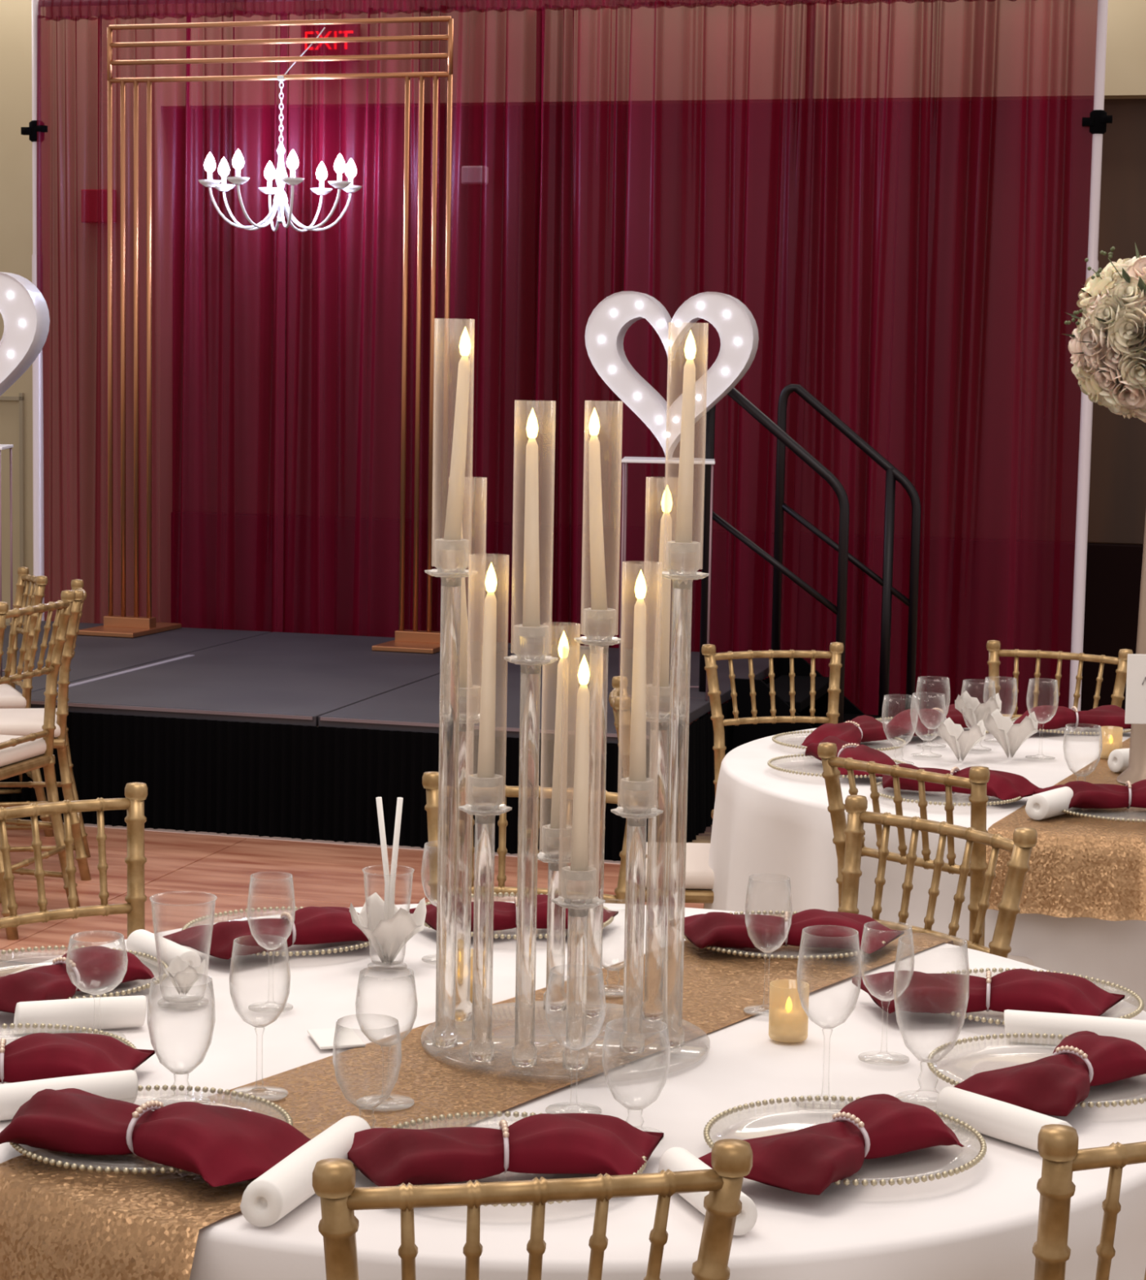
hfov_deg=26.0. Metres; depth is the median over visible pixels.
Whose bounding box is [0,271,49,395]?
heart
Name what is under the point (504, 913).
napkin
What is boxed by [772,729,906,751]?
charger plate
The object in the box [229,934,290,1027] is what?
bowl
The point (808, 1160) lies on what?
napkin
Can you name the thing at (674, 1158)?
rolled napkin
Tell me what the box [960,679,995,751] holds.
water goblet
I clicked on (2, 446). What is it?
plinth
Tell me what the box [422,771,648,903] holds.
chair
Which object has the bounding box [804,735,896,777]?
napkin
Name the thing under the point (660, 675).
taper candle
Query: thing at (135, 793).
chair
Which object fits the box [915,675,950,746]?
water goblet
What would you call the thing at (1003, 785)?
napkin
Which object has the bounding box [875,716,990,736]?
charger plate
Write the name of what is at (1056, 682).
bowl
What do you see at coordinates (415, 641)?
arch
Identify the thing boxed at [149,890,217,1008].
glass vase
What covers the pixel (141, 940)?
rolled napkin
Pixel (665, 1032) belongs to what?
water goblet
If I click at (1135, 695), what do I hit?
table card
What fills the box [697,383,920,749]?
steps
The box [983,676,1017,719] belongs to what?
bowl
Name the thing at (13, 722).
cushion
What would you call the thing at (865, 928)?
bowl
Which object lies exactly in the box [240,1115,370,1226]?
rolled napkin
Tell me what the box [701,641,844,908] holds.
chair
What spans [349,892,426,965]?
flower
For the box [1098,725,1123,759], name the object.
votive candle
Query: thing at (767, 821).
tablecloth
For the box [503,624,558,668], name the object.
candle cup
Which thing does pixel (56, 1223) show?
table runner
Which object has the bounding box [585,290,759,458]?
heart
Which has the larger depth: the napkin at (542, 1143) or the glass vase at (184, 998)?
the glass vase at (184, 998)
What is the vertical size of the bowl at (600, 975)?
0.098 m
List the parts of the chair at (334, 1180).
post, rail, post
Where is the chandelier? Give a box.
[198,26,362,232]
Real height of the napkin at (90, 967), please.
0.056 m
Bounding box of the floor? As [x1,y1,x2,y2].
[0,725,712,977]
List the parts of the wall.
moulding, wall panel, wood panel, wood panel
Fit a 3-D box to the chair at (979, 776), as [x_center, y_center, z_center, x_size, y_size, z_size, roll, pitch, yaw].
[0.796,0.678,5.158,0.489,0.929,0.438,-5,8,-43]
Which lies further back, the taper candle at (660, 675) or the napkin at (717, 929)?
the napkin at (717, 929)
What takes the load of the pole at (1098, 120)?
on the floor
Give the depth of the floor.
8.06 m
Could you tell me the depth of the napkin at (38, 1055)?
3.07 m
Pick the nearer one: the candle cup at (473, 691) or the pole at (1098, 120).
the candle cup at (473, 691)
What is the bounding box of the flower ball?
[1062,241,1145,422]
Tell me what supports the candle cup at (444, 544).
on the candelabra at (583, 999)
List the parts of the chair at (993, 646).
post, rail, rail, post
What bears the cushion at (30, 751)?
on the chair at (19, 754)
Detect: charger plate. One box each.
[0,945,168,999]
[1,1022,137,1048]
[8,1084,293,1174]
[181,906,371,956]
[386,1111,646,1206]
[424,892,613,939]
[684,910,885,960]
[703,1095,986,1186]
[767,753,906,777]
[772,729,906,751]
[870,782,1022,806]
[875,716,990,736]
[927,1032,1145,1107]
[942,967,1144,1025]
[1011,716,1131,734]
[1062,808,1145,822]
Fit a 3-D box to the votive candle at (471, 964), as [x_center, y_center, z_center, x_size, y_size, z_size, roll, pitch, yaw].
[-0.154,0.484,3.561,0.051,0.071,0.051,1,6,0]
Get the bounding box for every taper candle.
[443,326,471,550]
[451,528,472,697]
[477,563,497,786]
[522,408,540,636]
[550,631,568,836]
[570,654,590,879]
[588,407,607,618]
[629,569,646,790]
[652,484,672,695]
[675,330,696,552]
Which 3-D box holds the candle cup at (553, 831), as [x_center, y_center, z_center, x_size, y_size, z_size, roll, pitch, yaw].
[-0.021,0.292,3.465,0.069,0.063,0.069,1,6,0]
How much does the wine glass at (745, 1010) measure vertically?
0.194 m
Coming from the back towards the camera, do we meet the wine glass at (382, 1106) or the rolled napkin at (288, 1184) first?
the wine glass at (382, 1106)
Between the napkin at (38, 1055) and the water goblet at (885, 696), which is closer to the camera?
the napkin at (38, 1055)
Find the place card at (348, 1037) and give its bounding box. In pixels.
[306,1026,365,1048]
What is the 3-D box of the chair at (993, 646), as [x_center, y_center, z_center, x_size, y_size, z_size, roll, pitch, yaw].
[1.300,0.491,7.011,0.437,0.929,0.489,4,7,27]
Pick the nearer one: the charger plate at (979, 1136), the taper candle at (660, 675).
the charger plate at (979, 1136)
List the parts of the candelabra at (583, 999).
rod, rod, rod, rod, rod, rod, rod, rod, rod, rod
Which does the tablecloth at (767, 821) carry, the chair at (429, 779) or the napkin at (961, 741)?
the napkin at (961, 741)
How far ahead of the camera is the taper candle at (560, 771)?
3.44 m
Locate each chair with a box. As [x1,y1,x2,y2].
[0,566,53,836]
[0,578,91,880]
[0,590,79,940]
[0,782,147,937]
[312,1138,752,1279]
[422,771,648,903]
[608,675,714,903]
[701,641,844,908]
[817,742,1035,966]
[838,795,1037,958]
[986,640,1133,718]
[1032,1124,1145,1279]
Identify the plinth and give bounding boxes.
[0,444,13,677]
[618,456,715,701]
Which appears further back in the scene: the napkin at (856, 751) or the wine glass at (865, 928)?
the napkin at (856, 751)
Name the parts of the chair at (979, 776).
post, rail, rail, post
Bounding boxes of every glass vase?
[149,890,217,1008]
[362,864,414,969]
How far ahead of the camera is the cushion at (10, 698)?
8.67 m
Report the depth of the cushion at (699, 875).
5.89 m
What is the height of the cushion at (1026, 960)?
0.048 m
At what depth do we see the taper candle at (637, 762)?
3.22 m
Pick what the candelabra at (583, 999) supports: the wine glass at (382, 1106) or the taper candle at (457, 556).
the taper candle at (457, 556)
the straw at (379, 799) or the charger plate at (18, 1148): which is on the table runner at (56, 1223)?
the charger plate at (18, 1148)
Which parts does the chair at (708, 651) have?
seat, post, rail, rail, post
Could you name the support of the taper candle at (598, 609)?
on the candelabra at (583, 999)
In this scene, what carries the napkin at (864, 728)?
on the charger plate at (774, 737)
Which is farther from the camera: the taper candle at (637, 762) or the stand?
the stand
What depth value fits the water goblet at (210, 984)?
3.02 m
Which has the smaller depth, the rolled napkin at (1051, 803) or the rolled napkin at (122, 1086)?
the rolled napkin at (122, 1086)
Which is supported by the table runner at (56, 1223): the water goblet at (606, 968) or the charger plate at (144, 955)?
the water goblet at (606, 968)
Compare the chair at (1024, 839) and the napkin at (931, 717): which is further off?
the napkin at (931, 717)
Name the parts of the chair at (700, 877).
rail, post, post, seat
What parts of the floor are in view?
floor panel, floor panel, floor panel, floor panel, floor panel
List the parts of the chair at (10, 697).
post, rail, rail, rail, post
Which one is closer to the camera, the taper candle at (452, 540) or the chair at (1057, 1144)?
the chair at (1057, 1144)
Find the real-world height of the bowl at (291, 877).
0.106 m
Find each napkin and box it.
[0,946,156,1013]
[0,1032,155,1083]
[0,1070,137,1120]
[0,1088,311,1186]
[13,995,146,1034]
[126,928,200,968]
[160,955,205,995]
[162,906,368,959]
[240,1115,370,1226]
[347,1113,663,1186]
[409,893,618,931]
[657,1146,757,1235]
[684,908,904,953]
[698,1093,964,1195]
[800,715,911,746]
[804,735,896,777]
[852,968,1124,1016]
[882,763,1041,799]
[888,703,971,736]
[936,1086,1072,1151]
[937,717,986,761]
[953,1031,1145,1115]
[955,690,1001,727]
[1004,1009,1145,1050]
[1013,705,1131,729]
[1025,786,1081,820]
[1033,779,1145,808]
[1107,747,1129,772]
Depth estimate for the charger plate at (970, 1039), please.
3.27 m
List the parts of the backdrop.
drape panel, drape panel, drape panel, drape panel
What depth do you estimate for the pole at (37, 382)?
11.99 m
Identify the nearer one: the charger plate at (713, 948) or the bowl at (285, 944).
the bowl at (285, 944)
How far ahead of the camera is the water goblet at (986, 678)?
6.24 m
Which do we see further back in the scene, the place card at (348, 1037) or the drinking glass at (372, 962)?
the drinking glass at (372, 962)
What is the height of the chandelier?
0.890 m
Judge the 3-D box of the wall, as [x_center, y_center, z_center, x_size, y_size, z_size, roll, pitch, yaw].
[-0.785,-1.785,12.575,14.730,4.200,0.273,3,6,15]
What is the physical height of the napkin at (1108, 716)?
0.061 m
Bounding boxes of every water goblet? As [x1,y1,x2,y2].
[146,972,215,1106]
[333,1013,401,1128]
[601,898,623,995]
[602,1017,670,1140]
[881,693,918,764]
[893,933,969,1106]
[910,692,946,757]
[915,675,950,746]
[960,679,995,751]
[983,676,1017,742]
[1062,723,1102,781]
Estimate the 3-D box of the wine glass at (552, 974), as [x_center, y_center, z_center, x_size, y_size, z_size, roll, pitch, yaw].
[0.002,0.490,3.029,0.074,0.176,0.074,1,6,0]
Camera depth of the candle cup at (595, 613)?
3.39 m
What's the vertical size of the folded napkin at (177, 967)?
0.050 m
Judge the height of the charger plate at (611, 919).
0.016 m
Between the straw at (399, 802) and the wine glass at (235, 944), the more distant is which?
the straw at (399, 802)
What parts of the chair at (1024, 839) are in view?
post, rail, rail, post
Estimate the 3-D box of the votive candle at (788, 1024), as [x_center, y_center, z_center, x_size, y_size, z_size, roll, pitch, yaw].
[0.296,0.508,3.395,0.054,0.075,0.054,1,6,0]
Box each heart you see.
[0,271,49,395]
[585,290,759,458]
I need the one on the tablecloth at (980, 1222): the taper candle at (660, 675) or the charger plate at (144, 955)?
the charger plate at (144, 955)
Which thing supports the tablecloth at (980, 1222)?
on the round table
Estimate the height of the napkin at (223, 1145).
0.064 m
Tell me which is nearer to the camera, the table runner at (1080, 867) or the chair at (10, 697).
the table runner at (1080, 867)
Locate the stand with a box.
[1116,515,1145,784]
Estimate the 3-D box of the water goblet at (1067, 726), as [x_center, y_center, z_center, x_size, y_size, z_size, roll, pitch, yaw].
[1.125,0.264,5.476,0.085,0.150,0.085,1,6,0]
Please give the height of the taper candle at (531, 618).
0.288 m
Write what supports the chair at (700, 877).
on the floor
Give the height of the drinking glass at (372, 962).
0.150 m
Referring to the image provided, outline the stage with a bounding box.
[0,621,769,861]
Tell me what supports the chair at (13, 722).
on the floor
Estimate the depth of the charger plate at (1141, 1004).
3.62 m
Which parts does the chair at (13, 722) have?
seat, post, post, rail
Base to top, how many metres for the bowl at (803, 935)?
0.122 m
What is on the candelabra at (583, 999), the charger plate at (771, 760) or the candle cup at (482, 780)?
the candle cup at (482, 780)
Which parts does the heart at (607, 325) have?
bulb, bulb, bulb, bulb, bulb, bulb, bulb, bulb, bulb, bulb, bulb, bulb, bulb, bulb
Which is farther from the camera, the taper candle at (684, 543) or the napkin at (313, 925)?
the napkin at (313, 925)
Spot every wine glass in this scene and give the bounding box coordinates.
[65,930,128,1039]
[229,934,290,1099]
[247,871,295,1011]
[355,965,417,1109]
[421,840,436,962]
[545,964,605,1114]
[743,873,792,1014]
[795,924,862,1110]
[857,920,915,1063]
[1025,678,1058,759]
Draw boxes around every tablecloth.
[0,901,1145,1279]
[704,720,1145,1011]
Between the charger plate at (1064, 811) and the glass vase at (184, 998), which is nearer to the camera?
the glass vase at (184, 998)
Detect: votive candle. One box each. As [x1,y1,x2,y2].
[470,955,472,1004]
[768,979,808,1042]
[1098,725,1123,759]
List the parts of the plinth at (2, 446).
leg, leg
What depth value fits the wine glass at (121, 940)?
3.31 m
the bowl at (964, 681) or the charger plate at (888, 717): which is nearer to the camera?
the bowl at (964, 681)
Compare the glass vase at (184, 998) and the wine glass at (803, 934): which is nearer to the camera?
the wine glass at (803, 934)
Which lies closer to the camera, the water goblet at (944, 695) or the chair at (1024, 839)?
the chair at (1024, 839)
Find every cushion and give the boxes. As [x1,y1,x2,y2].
[0,684,26,708]
[0,707,60,737]
[0,734,46,767]
[645,841,714,889]
[1007,955,1035,966]
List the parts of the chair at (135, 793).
rail, rail, post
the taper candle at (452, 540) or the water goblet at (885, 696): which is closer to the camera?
the taper candle at (452, 540)
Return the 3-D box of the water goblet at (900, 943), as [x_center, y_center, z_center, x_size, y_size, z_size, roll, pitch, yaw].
[0.446,0.476,3.097,0.094,0.205,0.094,1,6,0]
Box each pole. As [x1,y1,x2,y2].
[21,0,47,621]
[1068,0,1112,711]
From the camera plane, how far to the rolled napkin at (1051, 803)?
5.13 m
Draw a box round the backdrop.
[36,0,1097,725]
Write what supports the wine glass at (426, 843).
on the tablecloth at (980, 1222)
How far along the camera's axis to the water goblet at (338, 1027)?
2.91 m
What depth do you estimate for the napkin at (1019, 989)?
3.49 m
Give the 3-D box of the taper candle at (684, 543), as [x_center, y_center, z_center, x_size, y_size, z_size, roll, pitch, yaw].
[0.147,-0.259,3.225,0.022,0.288,0.023,1,6,0]
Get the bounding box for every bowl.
[65,930,128,995]
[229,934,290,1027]
[247,871,295,950]
[355,965,417,1046]
[421,840,436,906]
[545,964,605,1050]
[744,873,792,952]
[796,924,862,1028]
[859,920,915,1000]
[960,679,995,728]
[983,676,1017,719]
[1026,678,1058,723]
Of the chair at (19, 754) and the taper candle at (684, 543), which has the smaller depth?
the taper candle at (684, 543)
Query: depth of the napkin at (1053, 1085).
3.07 m
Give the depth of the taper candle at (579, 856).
3.15 m
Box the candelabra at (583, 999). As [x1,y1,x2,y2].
[421,318,710,1070]
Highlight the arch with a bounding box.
[77,16,470,653]
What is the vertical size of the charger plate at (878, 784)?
0.016 m
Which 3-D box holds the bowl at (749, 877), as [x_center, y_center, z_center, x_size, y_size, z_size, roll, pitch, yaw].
[0.278,0.391,3.522,0.068,0.108,0.068,1,6,0]
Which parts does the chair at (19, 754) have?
post, rail, seat, rail, rail, post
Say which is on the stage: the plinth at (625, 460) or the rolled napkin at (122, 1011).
the plinth at (625, 460)
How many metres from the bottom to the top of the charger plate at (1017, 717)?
0.016 m
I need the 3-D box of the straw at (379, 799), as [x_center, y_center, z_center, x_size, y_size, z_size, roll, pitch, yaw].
[-0.288,0.358,3.754,0.024,0.243,0.009,1,6,0]
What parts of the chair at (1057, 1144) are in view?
post, rail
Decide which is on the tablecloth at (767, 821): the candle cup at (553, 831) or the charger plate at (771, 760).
the charger plate at (771, 760)
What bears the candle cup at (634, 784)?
on the candelabra at (583, 999)
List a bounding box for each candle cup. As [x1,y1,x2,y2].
[424,537,477,582]
[458,773,511,818]
[459,684,480,726]
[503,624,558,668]
[537,824,572,865]
[551,866,605,911]
[573,607,624,648]
[610,777,663,821]
[645,683,670,725]
[656,540,709,583]
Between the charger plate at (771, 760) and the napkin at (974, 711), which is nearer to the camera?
the charger plate at (771, 760)
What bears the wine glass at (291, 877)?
on the tablecloth at (980, 1222)
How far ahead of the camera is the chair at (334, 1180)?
2.37 m
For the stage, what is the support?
on the floor
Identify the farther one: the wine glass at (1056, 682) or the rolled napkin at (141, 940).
the wine glass at (1056, 682)
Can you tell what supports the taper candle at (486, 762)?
on the candelabra at (583, 999)
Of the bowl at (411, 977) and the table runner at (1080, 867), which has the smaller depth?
the bowl at (411, 977)
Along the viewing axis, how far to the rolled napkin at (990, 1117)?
2.96 m
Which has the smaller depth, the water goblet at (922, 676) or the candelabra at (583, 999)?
the candelabra at (583, 999)
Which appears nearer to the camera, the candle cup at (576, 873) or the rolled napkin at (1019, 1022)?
the candle cup at (576, 873)
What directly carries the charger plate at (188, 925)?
on the tablecloth at (980, 1222)
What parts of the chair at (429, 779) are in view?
post, rail, rail, post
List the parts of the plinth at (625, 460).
leg, leg, foot frame, leg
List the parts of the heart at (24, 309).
bulb, bulb, bulb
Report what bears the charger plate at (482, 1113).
on the tablecloth at (980, 1222)
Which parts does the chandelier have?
drip dish, bulb, bulb, drip dish, drip dish, bulb, arm, arm, arm, drip dish, bulb, arm, chain, arm, drip dish, bulb, arm, power cord, arm, arm, drip dish, bulb, drip dish, bulb, bulb, drip dish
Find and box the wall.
[0,0,1145,711]
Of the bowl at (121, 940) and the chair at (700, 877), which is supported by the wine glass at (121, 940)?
the bowl at (121, 940)
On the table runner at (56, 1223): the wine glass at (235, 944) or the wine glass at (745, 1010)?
the wine glass at (235, 944)
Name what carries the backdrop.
hanging from the rod
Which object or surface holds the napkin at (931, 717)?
on the charger plate at (888, 717)
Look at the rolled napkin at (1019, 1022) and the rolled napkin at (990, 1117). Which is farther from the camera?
the rolled napkin at (1019, 1022)
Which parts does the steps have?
handrail, handrail, post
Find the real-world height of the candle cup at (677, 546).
0.063 m
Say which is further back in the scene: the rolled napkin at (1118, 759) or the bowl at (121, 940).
the rolled napkin at (1118, 759)
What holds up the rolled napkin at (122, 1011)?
on the tablecloth at (980, 1222)
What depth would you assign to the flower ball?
5.47 m
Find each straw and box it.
[376,796,390,955]
[388,797,403,919]
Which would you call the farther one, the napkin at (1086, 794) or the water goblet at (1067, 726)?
the water goblet at (1067, 726)
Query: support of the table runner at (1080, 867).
on the tablecloth at (767, 821)
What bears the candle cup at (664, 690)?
on the candelabra at (583, 999)
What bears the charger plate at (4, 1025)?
on the tablecloth at (980, 1222)
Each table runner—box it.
[0,913,954,1279]
[986,737,1145,920]
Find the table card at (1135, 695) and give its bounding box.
[1124,653,1145,724]
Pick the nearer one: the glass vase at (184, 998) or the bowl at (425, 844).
the glass vase at (184, 998)

